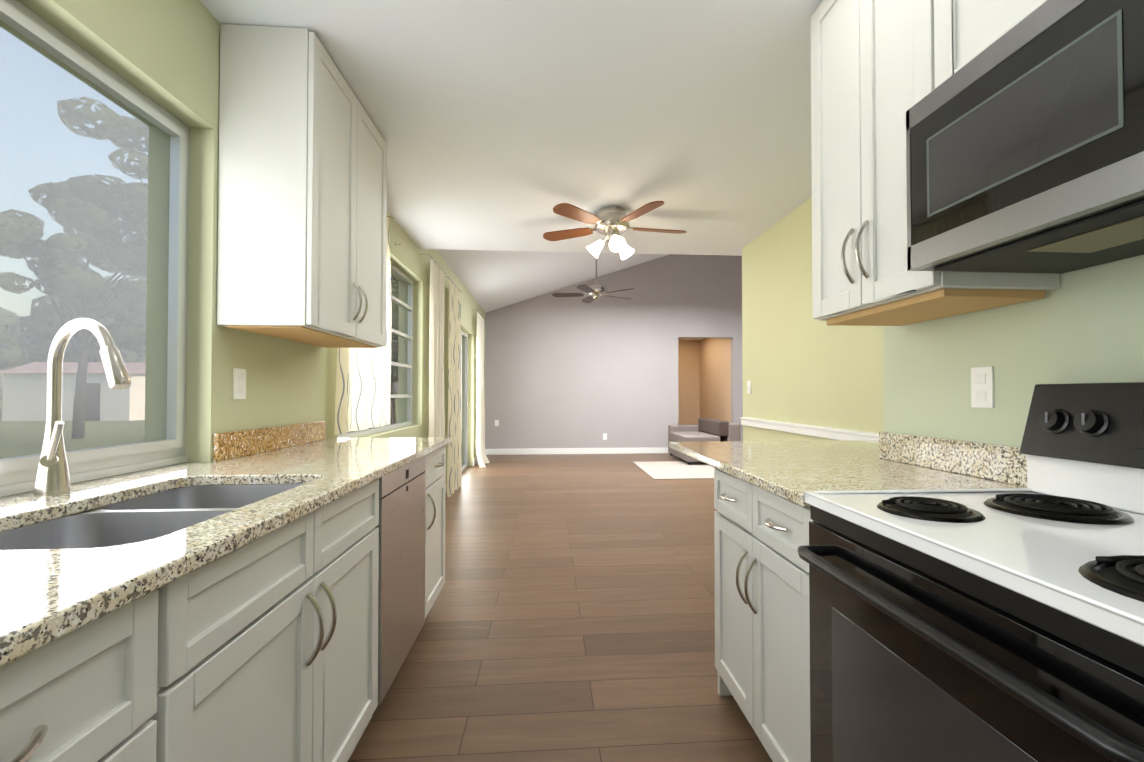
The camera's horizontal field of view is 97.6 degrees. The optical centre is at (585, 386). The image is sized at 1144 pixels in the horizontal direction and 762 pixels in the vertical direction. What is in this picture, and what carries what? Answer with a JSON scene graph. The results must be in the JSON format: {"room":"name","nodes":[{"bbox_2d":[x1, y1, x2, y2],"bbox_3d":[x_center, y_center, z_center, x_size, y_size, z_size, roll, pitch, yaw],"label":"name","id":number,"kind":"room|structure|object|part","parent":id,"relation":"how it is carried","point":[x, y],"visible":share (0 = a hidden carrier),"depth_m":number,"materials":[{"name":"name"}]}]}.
{"room":"kitchen","nodes":[
{"label":"kitchen","id":0,"kind":"room"},
{"bbox_2d":[0,0,484,482],"bbox_3d":[-1.588,-0.291,3.762,0.220,3.000,11.850,0,-1,-4],"label":"wall","id":1,"kind":"structure","parent":0,"point":[164,54],"depth_m":1.78,"materials":[{"name":"green paint"}]},
{"bbox_2d":[0,0,188,496],"bbox_3d":[-1.349,-0.340,0.963,0.096,1.188,1.630,0,-1,-4],"label":"window","id":2,"kind":"structure","parent":1,"relation":"in","point":[18,475],"depth_m":1.46,"materials":[{"name":"clear glass"}]},
{"bbox_2d":[233,368,245,398],"bbox_3d":[-1.337,-0.009,1.936,0.008,0.118,0.072,0,-1,-4],"label":"electrical outlet","id":3,"kind":"object","parent":1,"relation":"attached to","point":[239,383],"visible":1,"depth_m":1.93,"materials":[{"name":"white plastic"}]},
{"bbox_2d":[213,421,325,460],"bbox_3d":[-1.350,0.225,2.212,0.020,0.100,0.860,0,-1,-4],"label":"backsplash","id":4,"kind":"structure","parent":1,"relation":"attached to","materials":[{"name":"stone"}]},
{"bbox_2d":[217,24,386,347],"bbox_3d":[-1.176,-0.759,2.246,0.368,1.102,0.850,0,-1,-4],"label":"upper cabinet","id":5,"kind":"object","parent":1,"relation":"attached to","point":[302,217],"visible":1,"depth_m":1.83,"materials":[{"name":"white paint"}]},
{"bbox_2d":[337,263,412,437],"bbox_3d":[-1.585,-0.330,3.788,0.040,1.360,1.900,0,-1,-4],"label":"window","id":6,"kind":"structure","parent":1,"relation":"in","point":[408,308],"depth_m":4.49,"materials":[{"name":"silver metal"}]},
{"bbox_2d":[420,253,445,273],"bbox_3d":[-1.523,-1.222,5.010,0.092,0.013,0.760,0,-1,-4],"label":"curtain rod","id":7,"kind":"object","parent":1,"relation":"attached to","point":[428,253],"depth_m":4.87,"materials":[{"name":"grey metal"}]},
{"bbox_2d":[334,217,391,434],"bbox_3d":[-1.384,-0.475,3.189,0.050,1.490,0.954,0,-1,-4],"label":"curtain","id":8,"kind":"object","parent":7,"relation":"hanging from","point":[363,388],"visible":0.33,"depth_m":3.10,"materials":[{"name":"white fabric"}]},
{"bbox_2d":[429,259,444,474],"bbox_3d":[-1.484,0.012,4.994,0.084,2.408,0.690,0,-1,-4],"label":"panel","id":9,"kind":"object","parent":7,"relation":"hanging from","point":[436,372],"visible":0.6,"depth_m":4.87,"materials":[{"name":"beige fabric"}]},
{"bbox_2d":[447,281,461,496],"bbox_3d":[-1.555,0.027,5.941,0.084,2.408,0.805,0,-1,-4],"label":"panel","id":10,"kind":"object","parent":7,"relation":"hanging from","point":[454,464],"visible":1,"depth_m":5.79,"materials":[{"name":"beige fabric"}]},
{"bbox_2d":[476,313,489,467],"bbox_3d":[-1.669,0.062,8.189,0.186,2.408,0.920,0,-1,-4],"label":"panel","id":11,"kind":"object","parent":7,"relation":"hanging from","point":[482,459],"visible":1,"depth_m":8.01,"materials":[{"name":"white fabric"}]},
{"bbox_2d":[460,330,467,470],"bbox_3d":[-1.853,0.215,7.370,0.040,2.100,1.200,0,-1,-4],"label":"door frame","id":12,"kind":"structure","parent":1,"relation":"attached to","point":[465,335],"depth_m":7.91,"materials":[{"name":"silver metal"}]},
{"bbox_2d":[473,449,485,465],"bbox_3d":[-1.842,1.231,8.694,0.017,0.110,1.470,0,-1,-4],"label":"baseboard","id":13,"kind":"structure","parent":1,"relation":"attached to","point":[475,461],"depth_m":8.14,"materials":[{"name":"white wood"}]},
{"bbox_2d":[200,0,821,255],"bbox_3d":[1.856,-1.386,1.504,6.810,0.120,6.800,0,-1,-4],"label":"ceiling","id":14,"kind":"structure","parent":0,"point":[504,125],"depth_m":2.37,"materials":[{"name":"white paint"}]},
{"bbox_2d":[543,201,685,259],"bbox_3d":[0.223,-1.121,3.703,1.082,0.341,1.092,0,-1,-4],"label":"ceiling fan","id":15,"kind":"object","parent":14,"relation":"hanging from","point":[611,223],"visible":1,"depth_m":3.60,"materials":[{"name":"brown wood"}]},
{"bbox_2d":[436,249,669,312],"bbox_3d":[1.440,-2.543,7.433,6.860,2.404,5.050,0,-1,-4],"label":"ceiling","id":16,"kind":"structure","parent":0,"point":[491,280],"depth_m":7.76,"materials":[{"name":"white paint"}]},
{"bbox_2d":[552,257,633,302],"bbox_3d":[0.111,-1.621,6.814,1.130,0.890,1.139,0,-1,-4],"label":"ceiling fan","id":17,"kind":"object","parent":16,"relation":"hanging from","point":[595,291],"visible":0.79,"depth_m":6.75,"materials":[{"name":"grey metal"}]},
{"bbox_2d":[348,453,772,761],"bbox_3d":[1.594,1.278,4.979,6.810,0.100,13.850,0,-1,-4],"label":"floor","id":18,"kind":"structure","parent":0,"point":[570,617],"depth_m":2.42,"materials":[{"name":"brown wood"}]},
{"bbox_2d":[0,582,183,761],"bbox_3d":[-0.913,0.717,0.432,0.629,0.882,0.550,0,-1,-4],"label":"base cabinet","id":19,"kind":"object","parent":18,"relation":"on","point":[110,692],"depth_m":0.64,"materials":[{"name":"white paint"}]},
{"bbox_2d":[180,482,378,761],"bbox_3d":[-0.969,0.728,1.179,0.629,0.882,0.948,0,-1,-4],"label":"base cabinet","id":20,"kind":"object","parent":18,"relation":"on","point":[223,607],"depth_m":1.10,"materials":[{"name":"white paint"}]},
{"bbox_2d":[0,438,450,673],"bbox_3d":[-0.952,0.265,0.567,0.738,0.030,4.400,0,-1,-4],"label":"countertop","id":21,"kind":"structure","parent":20,"relation":"on","point":[49,594],"depth_m":0.89,"materials":[{"name":"beige stone"}]},
{"bbox_2d":[24,318,131,493],"bbox_3d":[-1.178,0.049,1.179,0.265,0.420,0.134,0,-1,-4],"label":"faucet","id":22,"kind":"object","parent":21,"relation":"on","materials":[{"name":"silver metal"}]},
{"bbox_2d":[0,478,311,545],"bbox_3d":[-0.945,0.382,1.132,0.460,0.212,0.770,0,-1,-4],"label":"sink","id":23,"kind":"object","parent":21,"relation":"in","point":[127,519],"depth_m":1.15,"materials":[{"name":"grey metal"}]},
{"bbox_2d":[375,455,425,703],"bbox_3d":[-1.021,0.744,1.961,0.625,0.876,0.610,0,-1,-4],"label":"dishwasher","id":24,"kind":"object","parent":18,"relation":"on","point":[401,578],"visible":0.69,"depth_m":1.90,"materials":[{"name":"silver metal"}]},
{"bbox_2d":[424,446,445,617],"bbox_3d":[-1.066,0.750,2.504,0.626,0.880,0.465,0,-1,-4],"label":"base cabinet","id":25,"kind":"object","parent":18,"relation":"on","point":[435,508],"depth_m":2.53,"materials":[{"name":"white paint"}]},
{"bbox_2d":[633,461,713,479],"bbox_3d":[1.877,1.263,7.633,2.050,0.012,1.700,0,-1,-4],"label":"living room rug","id":26,"kind":"object","parent":18,"relation":"on","point":[665,470],"visible":0.5,"depth_m":7.44,"materials":[{"name":"white fabric"}]},
{"bbox_2d":[668,418,740,464],"bbox_3d":[2.005,0.923,8.659,0.918,0.696,1.318,0,-1,-4],"label":"sectional sofa","id":27,"kind":"object","parent":26,"relation":"on","point":[705,429],"visible":0.67,"depth_m":8.23,"materials":[{"name":"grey fabric"}]},
{"bbox_2d":[714,468,813,761],"bbox_3d":[1.096,0.735,1.591,1.161,0.882,0.720,0,-1,-4],"label":"base cabinet","id":28,"kind":"object","parent":18,"relation":"on","point":[762,519],"depth_m":1.48,"materials":[{"name":"white paint"}]},
{"bbox_2d":[669,440,1024,507],"bbox_3d":[1.061,0.286,1.902,1.187,0.030,1.336,0,-1,-4],"label":"countertop","id":29,"kind":"structure","parent":28,"relation":"on","point":[785,470],"depth_m":1.62,"materials":[{"name":"beige stone"}]},
{"bbox_2d":[797,382,1143,761],"bbox_3d":[0.844,0.567,0.828,0.700,1.155,0.761,0,-1,-4],"label":"range","id":30,"kind":"object","parent":18,"relation":"on","point":[982,625],"visible":1,"depth_m":0.83,"materials":[{"name":"white metal"}]},
{"bbox_3d":[0.525,0.369,0.807,0.061,0.024,0.688,0,-1,-4],"label":"handle","id":31,"kind":"part","parent":30,"relation":"part of","materials":[{"name":"black metal"}]},
{"bbox_3d":[0.568,0.704,0.805,0.029,0.860,0.750,0,-1,-4],"label":"door","id":32,"kind":"part","parent":30,"relation":"part of","materials":[{"name":"black glass"}]},
{"bbox_2d":[485,254,742,448],"bbox_3d":[1.252,-1.198,9.800,6.780,5.000,0.140,0,-1,-4],"label":"wall","id":33,"kind":"structure","parent":0,"point":[568,372],"depth_m":9.66,"materials":[{"name":"grey paint"}]},
{"bbox_2d":[486,448,668,454],"bbox_3d":[-0.050,1.244,9.590,3.723,0.110,0.017,0,-1,-4],"label":"baseboard","id":34,"kind":"structure","parent":33,"relation":"attached to","point":[571,451],"depth_m":9.57,"materials":[{"name":"white wood"}]},
{"bbox_2d":[678,338,730,424],"bbox_3d":[2.261,0.071,11.029,1.380,2.500,2.200,0,-1,-4],"label":"wall","id":35,"kind":"structure","parent":0,"point":[704,377],"depth_m":11.66,"materials":[{"name":"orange paint"}]},
{"bbox_2d":[742,197,883,440],"bbox_3d":[1.626,-0.048,3.287,0.140,2.500,2.730,0,-1,-4],"label":"wall","id":36,"kind":"structure","parent":0,"point":[800,365],"depth_m":3.62,"materials":[{"name":"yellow paint"}]},
{"bbox_2d":[747,381,750,393],"bbox_3d":[1.461,0.010,4.482,0.012,0.118,0.072,0,-1,-4],"label":"light switch","id":37,"kind":"object","parent":36,"relation":"attached to","point":[748,387],"visible":1,"depth_m":4.47,"materials":[{"name":"white plastic"}]},
{"bbox_2d":[740,417,878,440],"bbox_3d":[1.545,0.300,3.275,0.032,0.074,2.730,0,-1,-4],"label":"trim","id":38,"kind":"structure","parent":36,"relation":"attached to","point":[829,433],"depth_m":3.37,"materials":[{"name":"white wood"}]},
{"bbox_2d":[883,255,1143,446],"bbox_3d":[1.595,-0.098,0.086,0.680,2.500,3.650,0,-1,-4],"label":"wall","id":39,"kind":"structure","parent":0,"point":[1085,325],"depth_m":1.36,"materials":[{"name":"green paint"}]},
{"bbox_2d":[811,0,1059,325],"bbox_3d":[0.981,-0.779,1.505,0.328,1.086,0.560,0,-1,-4],"label":"upper cabinet","id":40,"kind":"object","parent":39,"relation":"attached to","point":[879,68],"depth_m":1.45,"materials":[{"name":"white paint"}]},
{"bbox_2d":[877,432,1026,487],"bbox_3d":[1.232,0.194,0.206,0.020,0.100,3.353,0,-1,-4],"label":"backsplash","id":41,"kind":"structure","parent":39,"relation":"attached to","point":[991,461],"depth_m":1.51,"materials":[{"name":"beige stone"}]},
{"bbox_2d":[971,366,993,407],"bbox_3d":[1.148,0.004,1.450,0.008,0.118,0.072,0,-1,-4],"label":"electrical outlet","id":42,"kind":"object","parent":39,"relation":"attached to","point":[982,387],"visible":1,"depth_m":1.44,"materials":[{"name":"white plastic"}]},
{"bbox_2d":[931,0,1046,91],"bbox_3d":[1.031,-1.000,0.847,0.328,0.664,0.758,0,-1,-4],"label":"upper cabinet","id":43,"kind":"object","parent":39,"relation":"attached to","point":[961,30],"depth_m":1.13,"materials":[{"name":"white paint"}]},
{"bbox_2d":[906,0,1143,273],"bbox_3d":[0.993,-0.468,0.864,0.398,0.392,0.701,0,-1,-4],"label":"over-the-range microwave","id":44,"kind":"object","parent":43,"relation":"attached to","point":[1025,145],"visible":1,"depth_m":0.90,"materials":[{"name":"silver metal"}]},
{"label":"outside","id":45,"kind":"structure","parent":0,"visible":0},
{"bbox_2d":[0,399,397,496],"bbox_3d":[-42.682,2.077,36.636,200.000,0.280,200.000,0,-1,-4],"label":"grass","id":46,"kind":"structure","parent":45,"point":[68,442],"depth_m":16.49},
{"bbox_2d":[0,331,47,370],"bbox_3d":[-43.943,-1.815,39.183,9.031,7.647,7.402,0,-1,-4],"label":"tree","id":47,"kind":"object","parent":46,"relation":"on","point":[23,359],"depth_m":36.95,"materials":[{"name":"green plant"}]},
{"bbox_2d":[0,307,47,366],"bbox_3d":[-45.495,-2.297,38.250,8.185,8.579,8.201,0,-1,-4],"label":"tree","id":48,"kind":"object","parent":46,"relation":"on","point":[5,331],"depth_m":39.23,"materials":[{"name":"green plant"}]},
{"bbox_2d":[0,362,145,420],"bbox_3d":[-26.425,0.270,27.097,6.400,3.100,3.900,0,-1,-4],"label":"neighboring house","id":49,"kind":"structure","parent":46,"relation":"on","point":[72,386],"depth_m":25.40,"materials":[{"name":"white"}]},
{"bbox_2d":[0,182,146,438],"bbox_3d":[-15.166,-2.224,15.751,4.790,7.742,5.253,0,-1,-4],"label":"tree","id":50,"kind":"object","parent":46,"relation":"on","point":[86,293],"depth_m":15.15,"materials":[{"name":"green plant"}]},
{"bbox_2d":[0,97,148,454],"bbox_3d":[-6.097,-3.143,6.247,3.064,9.220,2.571,0,-1,-4],"label":"tree","id":51,"kind":"object","parent":46,"relation":"on","point":[50,202],"depth_m":6.15,"materials":[{"name":"plant"}]},
{"bbox_2d":[4,276,145,358],"bbox_3d":[-33.742,-3.009,33.882,9.983,9.869,7.638,0,-1,-4],"label":"tree","id":52,"kind":"object","parent":46,"relation":"on","point":[34,315],"depth_m":31.54,"materials":[{"name":"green plant"}]},
{"bbox_2d":[17,319,145,362],"bbox_3d":[-32.278,-1.564,34.827,9.967,7.009,6.397,0,-1,-4],"label":"tree","id":53,"kind":"object","parent":46,"relation":"on","point":[124,358],"depth_m":33.03,"materials":[{"name":"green plant"}]},
{"bbox_2d":[46,97,148,275],"bbox_3d":[-9.714,-2.797,12.134,4.831,8.774,4.150,0,-1,-4],"label":"tree","id":54,"kind":"object","parent":46,"relation":"on","point":[128,146],"depth_m":10.79,"materials":[{"name":"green plant"}]},
{"bbox_2d":[391,370,395,423],"bbox_3d":[-5.643,-1.012,14.356,3.288,5.271,3.616,0,-1,-4],"label":"shrub","id":55,"kind":"object","parent":46,"relation":"on","point":[392,410],"depth_m":14.29,"materials":[{"name":"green plant"}]},
{"bbox_2d":[391,275,398,383],"bbox_3d":[-4.062,-0.603,9.913,3.395,4.316,3.595,0,-1,-4],"label":"shrub","id":56,"kind":"object","parent":46,"relation":"on","point":[394,340],"depth_m":8.83,"materials":[{"name":"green plant"}]}
]}

